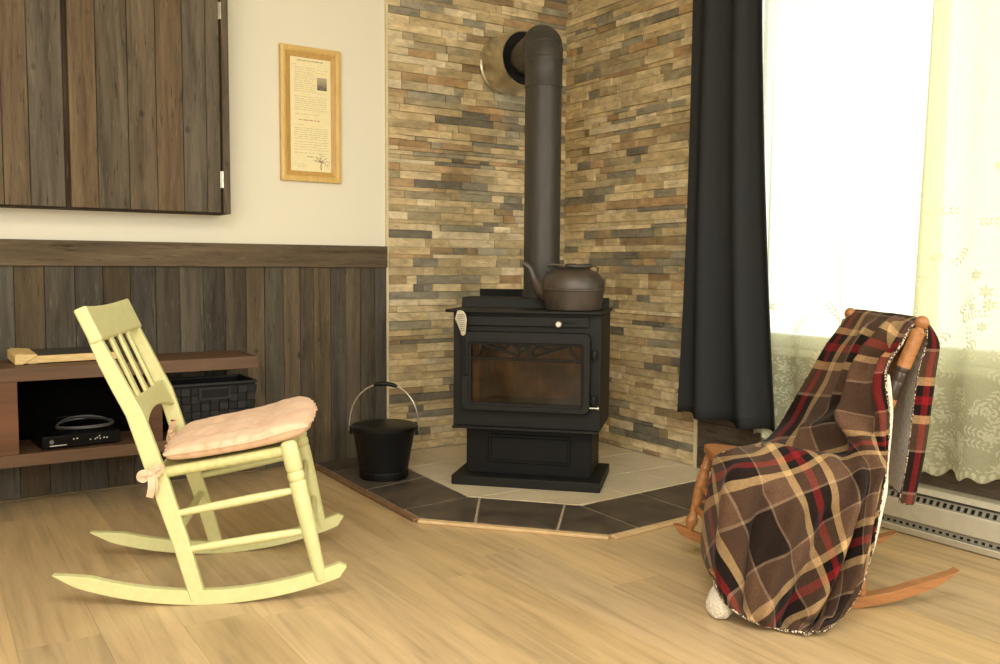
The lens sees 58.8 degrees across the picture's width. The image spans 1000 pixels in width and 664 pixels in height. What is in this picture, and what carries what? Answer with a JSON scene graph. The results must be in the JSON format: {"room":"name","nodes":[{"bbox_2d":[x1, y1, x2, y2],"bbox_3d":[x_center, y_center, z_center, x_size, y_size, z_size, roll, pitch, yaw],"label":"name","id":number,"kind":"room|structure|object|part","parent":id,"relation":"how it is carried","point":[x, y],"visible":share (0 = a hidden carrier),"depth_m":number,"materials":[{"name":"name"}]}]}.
{"room":"living room","nodes":[
{"label":"living room","id":0,"kind":"room"},
{"bbox_2d":[0,0,567,499],"bbox_3d":[-1.987,-0.554,3.365,5.860,2.470,0.139,-2,5,-33],"label":"wall","id":1,"kind":"structure","parent":0,"point":[456,145],"depth_m":4.14,"materials":[{"name":"cream paint"},{"name":"weathered wood planks"}]},
{"bbox_2d":[0,0,230,215],"bbox_3d":[-1.840,-0.956,3.274,1.634,0.980,0.158,-2,5,-33],"label":"upper cabinet","id":2,"kind":"object","parent":1,"relation":"attached to","point":[106,105],"visible":1,"depth_m":3.43,"materials":[{"name":"wood"}]},
{"bbox_3d":[-2.049,-0.944,3.062,0.969,0.976,0.020,-2,5,-33],"label":"door","id":3,"kind":"part","parent":2,"relation":"part of","materials":[{"name":"brown wood"}]},
{"bbox_3d":[-1.392,-0.972,3.494,0.564,0.976,0.019,-2,5,-33],"label":"door","id":4,"kind":"part","parent":2,"relation":"part of","materials":[{"name":"brown wood"}]},
{"bbox_2d":[0,350,257,468],"bbox_3d":[-2.112,0.310,3.087,2.485,0.357,0.301,-2,5,-33],"label":"media console","id":5,"kind":"object","parent":1,"relation":"attached to","point":[32,396],"visible":0.47,"depth_m":3.44,"materials":[{"name":"brown wood"}]},
{"bbox_3d":[-2.059,0.309,3.124,0.614,0.262,0.296,-2,5,-33],"label":"drawer","id":6,"kind":"part","parent":5,"relation":"part of","materials":[{"name":"brown wood"}]},
{"bbox_2d":[7,347,116,364],"bbox_3d":[-1.686,0.082,3.419,0.362,0.052,0.193,-3,6,-38],"label":"serving board","id":7,"kind":"object","parent":5,"relation":"on","point":[17,356],"visible":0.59,"depth_m":3.34,"materials":[{"name":"wood"}]},
{"bbox_3d":[-1.678,0.085,3.435,0.330,0.036,0.179,-3,6,-38],"label":"panel","id":8,"kind":"part","parent":7,"relation":"part of","materials":[{"name":"wood"}]},
{"bbox_3d":[-1.697,0.281,3.533,0.439,0.262,0.010,-2,5,-33],"label":"panel","id":9,"kind":"part","parent":5,"relation":"part of","materials":[{"name":"black wood"}]},
{"bbox_2d":[31,422,119,449],"bbox_3d":[-1.623,0.399,3.395,0.270,0.050,0.206,-3,6,-38],"label":"box","id":10,"kind":"object","parent":5,"relation":"on","point":[44,438],"visible":1,"depth_m":3.33,"materials":[{"name":"black plastic"}]},
{"bbox_3d":[-1.562,0.403,3.317,0.266,0.038,0.005,-3,6,-38],"label":"panel","id":11,"kind":"part","parent":10,"relation":"part of","materials":[{"name":"black plastic"}]},
{"bbox_2d":[55,415,113,429],"bbox_3d":[-1.643,0.374,3.442,0.264,0.082,0.164,0,4,-7],"label":"coiled cable","id":12,"kind":"object","parent":10,"relation":"on","point":[78,417],"visible":0.95,"depth_m":3.46,"materials":[{"name":"black rubber"}]},
{"bbox_2d":[0,429,167,468],"bbox_3d":[-2.113,0.466,3.099,2.485,0.045,0.301,-2,5,-33],"label":"shelf","id":13,"kind":"object","parent":5,"relation":"attached to","point":[28,453],"depth_m":3.29,"materials":[{"name":"brown wood"}]},
{"bbox_2d":[162,374,256,430],"bbox_3d":[-1.208,0.300,3.662,0.350,0.210,0.245,-2,5,-33],"label":"woven basket","id":14,"kind":"object","parent":5,"relation":"on","point":[198,397],"visible":0.49,"depth_m":3.58,"materials":[{"name":"black wicker"}]},
{"bbox_2d":[0,466,284,503],"bbox_3d":[-2.591,0.683,2.979,4.140,0.012,0.016,-2,5,-33],"label":"baseboard","id":15,"kind":"structure","parent":1,"relation":"attached to","point":[277,467],"depth_m":3.63,"materials":[{"name":"brown wood"}]},
{"bbox_2d":[0,239,387,267],"bbox_3d":[-2.431,-0.280,3.015,4.515,0.101,0.036,-2,5,-33],"label":"trim","id":16,"kind":"structure","parent":1,"relation":"attached to","point":[13,252],"depth_m":3.71,"materials":[{"name":"brown wood"}]},
{"bbox_2d":[279,43,341,183],"bbox_3d":[-0.853,-0.979,4.005,0.286,0.597,0.025,-2,5,-33],"label":"picture frame","id":17,"kind":"object","parent":1,"relation":"attached to","point":[309,77],"visible":1,"depth_m":4.00,"materials":[{"name":"brown wood"}]},
{"bbox_2d":[317,78,326,90],"bbox_3d":[-0.808,-1.123,4.026,0.046,0.056,0.001,-2,5,-33],"label":"photograph","id":18,"kind":"object","parent":17,"relation":"attached to","point":[321,82],"depth_m":4.03},
{"bbox_2d":[385,0,388,418],"bbox_3d":[-0.543,-0.620,4.248,0.012,2.450,0.017,-2,5,-33],"label":"trim","id":19,"kind":"structure","parent":1,"relation":"attached to","point":[386,1],"depth_m":4.24,"materials":[{"name":"paint"}]},
{"bbox_2d":[479,30,526,95],"bbox_3d":[0.072,-1.360,4.471,0.300,0.300,0.192,-2,5,-33],"label":"flue collar","id":20,"kind":"object","parent":1,"relation":"attached to","point":[497,71],"depth_m":4.39,"materials":[{"name":"metal"}]},
{"bbox_2d":[0,442,999,663],"bbox_3d":[-0.114,0.882,0.704,5.760,0.032,6.620,-2,5,-33],"label":"floor","id":21,"kind":"structure","parent":0,"point":[407,592],"depth_m":2.59,"materials":[{"name":"brown wood"}]},
{"bbox_2d":[52,299,346,604],"bbox_3d":[-0.852,0.320,2.615,0.774,0.817,0.529,0,4,-11],"label":"rocking chair","id":22,"kind":"object","parent":21,"relation":"on","point":[100,323],"visible":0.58,"depth_m":2.42,"materials":[{"name":"green paint"}]},
{"bbox_3d":[-1.116,-0.034,2.536,0.074,0.104,0.508,0,4,-11],"label":"rail","id":23,"kind":"part","parent":22,"relation":"part of","materials":[{"name":"green paint"}]},
{"bbox_3d":[-0.939,0.373,2.374,0.281,0.730,0.035,-1,4,-15],"label":"post","id":24,"kind":"part","parent":22,"relation":"part of","materials":[{"name":"green paint"}]},
{"bbox_3d":[-1.009,0.205,2.576,0.050,0.081,0.420,0,4,-11],"label":"rail","id":25,"kind":"part","parent":22,"relation":"part of","materials":[{"name":"green paint"}]},
{"bbox_3d":[-1.024,0.339,2.811,0.281,0.730,0.035,0,4,-7],"label":"post","id":26,"kind":"part","parent":22,"relation":"part of","materials":[{"name":"green paint"}]},
{"bbox_2d":[136,396,317,497],"bbox_3d":[-0.777,0.317,2.630,0.468,0.206,0.537,0,4,-11],"label":"seat cushion","id":27,"kind":"object","parent":22,"relation":"on","point":[286,419],"visible":1,"depth_m":2.44,"materials":[{"name":"fabric"}]},
{"bbox_3d":[-0.788,0.336,2.629,0.369,0.087,0.494,0,4,-11],"label":"rush seat","id":28,"kind":"part","parent":22,"relation":"part of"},
{"bbox_3d":[-0.541,0.492,2.444,0.120,0.394,0.050,0,4,-11],"label":"leg","id":29,"kind":"part","parent":22,"relation":"part of","materials":[{"name":"green paint"}]},
{"bbox_3d":[-0.633,0.456,2.913,0.120,0.394,0.050,0,4,-11],"label":"leg","id":30,"kind":"part","parent":22,"relation":"part of","materials":[{"name":"green paint"}]},
{"bbox_2d":[349,381,418,481],"bbox_3d":[-0.502,0.420,3.836,0.284,0.414,0.284,-2,5,-33],"label":"bucket","id":31,"kind":"object","parent":21,"relation":"on","point":[383,446],"visible":1,"depth_m":3.75,"materials":[{"name":"black metal"}]},
{"bbox_3d":[-0.501,0.323,3.829,0.307,0.208,0.007,0,4,0],"label":"wire handle","id":32,"kind":"part","parent":31,"relation":"part of","materials":[{"name":"metal"}]},
{"bbox_3d":[-0.502,0.401,3.834,0.284,0.025,0.284,-2,5,-33],"label":"lid","id":33,"kind":"part","parent":31,"relation":"part of","materials":[{"name":"black metal"}]},
{"bbox_2d":[445,289,612,492],"bbox_3d":[0.136,0.228,3.805,0.658,0.810,0.467,1,4,13],"label":"wood stove","id":34,"kind":"object","parent":21,"relation":"on","point":[531,381],"visible":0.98,"depth_m":3.64,"materials":[{"name":"black metal"}]},
{"bbox_2d":[455,310,466,335],"bbox_3d":[-0.160,-0.037,3.620,0.051,0.105,0.007,1,4,13],"label":"tag","id":35,"kind":"object","parent":34,"relation":"hanging from","point":[460,318],"visible":1,"depth_m":3.62,"materials":[{"name":"paper"}]},
{"bbox_3d":[0.104,0.174,3.605,0.464,0.248,0.004,1,4,13],"label":"glass","id":36,"kind":"part","parent":34,"relation":"part of","materials":[{"name":"black glass"}]},
{"bbox_3d":[0.103,0.162,3.604,0.530,0.324,0.046,1,4,13],"label":"door","id":37,"kind":"part","parent":34,"relation":"part of","materials":[{"name":"black metal"}]},
{"bbox_3d":[0.109,-0.043,3.605,0.508,0.040,0.021,1,4,13],"label":"air control panel","id":38,"kind":"part","parent":34,"relation":"part of","materials":[{"name":"black metal"}]},
{"bbox_3d":[0.136,-0.094,3.769,0.658,0.012,0.412,1,4,13],"label":"plate","id":39,"kind":"part","parent":34,"relation":"part of","materials":[{"name":"black metal"}]},
{"bbox_3d":[0.120,0.492,3.711,0.348,0.122,0.013,1,4,13],"label":"ash door","id":40,"kind":"part","parent":34,"relation":"part of","materials":[{"name":"black metal"}]},
{"bbox_3d":[0.141,0.612,3.839,0.624,0.040,0.385,1,4,13],"label":"plate","id":41,"kind":"part","parent":34,"relation":"part of","materials":[{"name":"black metal"}]},
{"bbox_2d":[510,25,563,297],"bbox_3d":[0.142,-0.797,4.178,0.205,1.243,0.836,0,4,-11],"label":"pipe","id":42,"kind":"object","parent":34,"relation":"on","point":[538,56],"visible":0.96,"depth_m":3.79,"materials":[{"name":"black metal"}]},
{"bbox_3d":[0.138,-1.315,4.214,0.203,0.218,0.683,-1,4,-12],"label":"flue arm","id":43,"kind":"part","parent":42,"relation":"part of"},
{"bbox_3d":[0.236,-0.031,3.553,0.027,0.027,0.031,1,4,13],"label":"knob","id":44,"kind":"part","parent":34,"relation":"part of","materials":[{"name":"metal"}]},
{"bbox_2d":[522,261,604,310],"bbox_3d":[0.287,-0.192,3.671,0.266,0.200,0.309,-3,6,-41],"label":"kettle","id":45,"kind":"object","parent":34,"relation":"on","point":[571,287],"visible":1,"depth_m":3.56,"materials":[{"name":"metal"}]},
{"bbox_3d":[0.161,-0.204,3.685,0.140,0.179,0.098,1,4,13],"label":"spout","id":46,"kind":"part","parent":45,"relation":"part of","materials":[{"name":"metal"}]},
{"bbox_3d":[0.302,-0.269,3.649,0.142,0.026,0.142,1,4,13],"label":"lid","id":47,"kind":"part","parent":45,"relation":"part of","materials":[{"name":"metal"}]},
{"bbox_3d":[0.291,-0.267,3.600,0.214,0.019,0.098,1,4,13],"label":"bail handle","id":48,"kind":"part","parent":45,"relation":"part of","materials":[{"name":"metal"}]},
{"bbox_2d":[673,308,959,608],"bbox_3d":[0.911,0.340,2.598,0.699,0.804,0.481,0,4,-2],"label":"rocking chair","id":49,"kind":"object","parent":21,"relation":"on","point":[906,355],"visible":0.3,"depth_m":2.44,"materials":[{"name":"brown wood"}]},
{"bbox_3d":[0.630,0.512,2.809,0.080,0.250,0.042,0,4,-2],"label":"leg","id":50,"kind":"part","parent":49,"relation":"part of","materials":[{"name":"brown wood"}]},
{"bbox_3d":[0.823,0.397,2.599,0.384,0.071,0.420,0,4,-2],"label":"seat","id":51,"kind":"part","parent":49,"relation":"part of","materials":[{"name":"brown wood"}]},
{"bbox_2d":[701,309,939,635],"bbox_3d":[0.863,0.345,2.528,0.606,0.798,0.666,0,4,1],"label":"blanket","id":52,"kind":"object","parent":49,"relation":"on","point":[791,522],"visible":0.96,"depth_m":2.35,"materials":[{"name":"brown fabric"}]},
{"bbox_3d":[0.975,0.577,2.431,0.065,0.305,0.038,0,4,-2],"label":"leg","id":53,"kind":"part","parent":49,"relation":"part of","materials":[{"name":"brown wood"}]},
{"bbox_3d":[1.047,0.196,2.391,0.168,0.423,0.038,2,4,15],"label":"post","id":54,"kind":"part","parent":49,"relation":"part of","materials":[{"name":"brown wood"}]},
{"bbox_3d":[1.115,0.017,2.580,0.052,0.074,0.430,0,4,-2],"label":"crest rail","id":55,"kind":"part","parent":49,"relation":"part of","materials":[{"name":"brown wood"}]},
{"bbox_2d":[563,0,999,499],"bbox_3d":[2.229,-0.431,2.138,0.178,2.470,6.600,-2,5,-33],"label":"wall","id":56,"kind":"structure","parent":0,"point":[628,66],"depth_m":4.34,"materials":[{"name":"beige stone"}]},
{"bbox_2d":[693,419,697,466],"bbox_3d":[0.910,-0.590,3.989,0.022,2.450,0.020,-2,5,-33],"label":"trim","id":57,"kind":"structure","parent":56,"relation":"attached to","point":[695,435],"depth_m":4.07,"materials":[{"name":"paint"}]},
{"bbox_2d":[762,0,764,54],"bbox_3d":[1.701,-0.671,2.869,0.140,1.650,2.390,-2,5,-33],"label":"window","id":58,"kind":"structure","parent":56,"relation":"in","point":[763,1],"depth_m":3.77,"materials":[{"name":"white plastic"}]},
{"bbox_2d":[880,483,999,558],"bbox_3d":[1.751,0.656,2.678,0.108,0.167,1.888,-2,5,-33],"label":"baseboard heater","id":59,"kind":"object","parent":56,"relation":"attached to","point":[966,521],"visible":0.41,"depth_m":2.98,"materials":[{"name":"metal"}]},
{"bbox_2d":[889,483,999,511],"bbox_3d":[1.760,0.584,2.678,0.068,0.019,1.880,-2,5,-33],"label":"hood","id":60,"kind":"object","parent":59,"relation":"attached to","point":[934,494],"depth_m":2.99,"materials":[{"name":"metal"}]},
{"bbox_3d":[1.791,0.655,2.704,0.012,0.164,1.880,-2,5,-33],"label":"plate","id":61,"kind":"part","parent":59,"relation":"part of","materials":[{"name":"white metal"}]},
{"bbox_3d":[1.604,-1.556,2.763,0.144,0.044,2.853,-2,5,-33],"label":"curtain rod","id":62,"kind":"object","parent":56,"relation":"attached to","visible":0},
{"bbox_2d":[677,0,774,431],"bbox_3d":[0.963,-0.602,3.704,0.066,2.003,0.573,-2,5,-33],"label":"curtain","id":63,"kind":"object","parent":62,"relation":"hanging from","point":[725,371],"visible":1,"depth_m":3.74,"materials":[{"name":"grey fabric"}]},
{"bbox_3d":[1.636,-1.516,2.775,0.076,0.012,2.300,-2,5,-33],"label":"rod","id":64,"kind":"object","parent":56,"relation":"attached to","visible":0},
{"bbox_2d":[753,0,933,471],"bbox_3d":[1.284,-0.533,3.342,0.063,2.042,0.794,-2,5,-33],"label":"lace curtain","id":65,"kind":"object","parent":64,"relation":"hanging from","point":[845,82],"visible":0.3,"depth_m":3.36,"materials":[{"name":"white fabric"}]},
{"bbox_2d":[913,0,999,483],"bbox_3d":[1.815,-0.472,2.471,0.066,2.025,1.375,-2,5,-33],"label":"lace curtain","id":66,"kind":"object","parent":64,"relation":"hanging from","point":[957,282],"visible":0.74,"depth_m":2.93,"materials":[{"name":"white fabric"}]}
]}

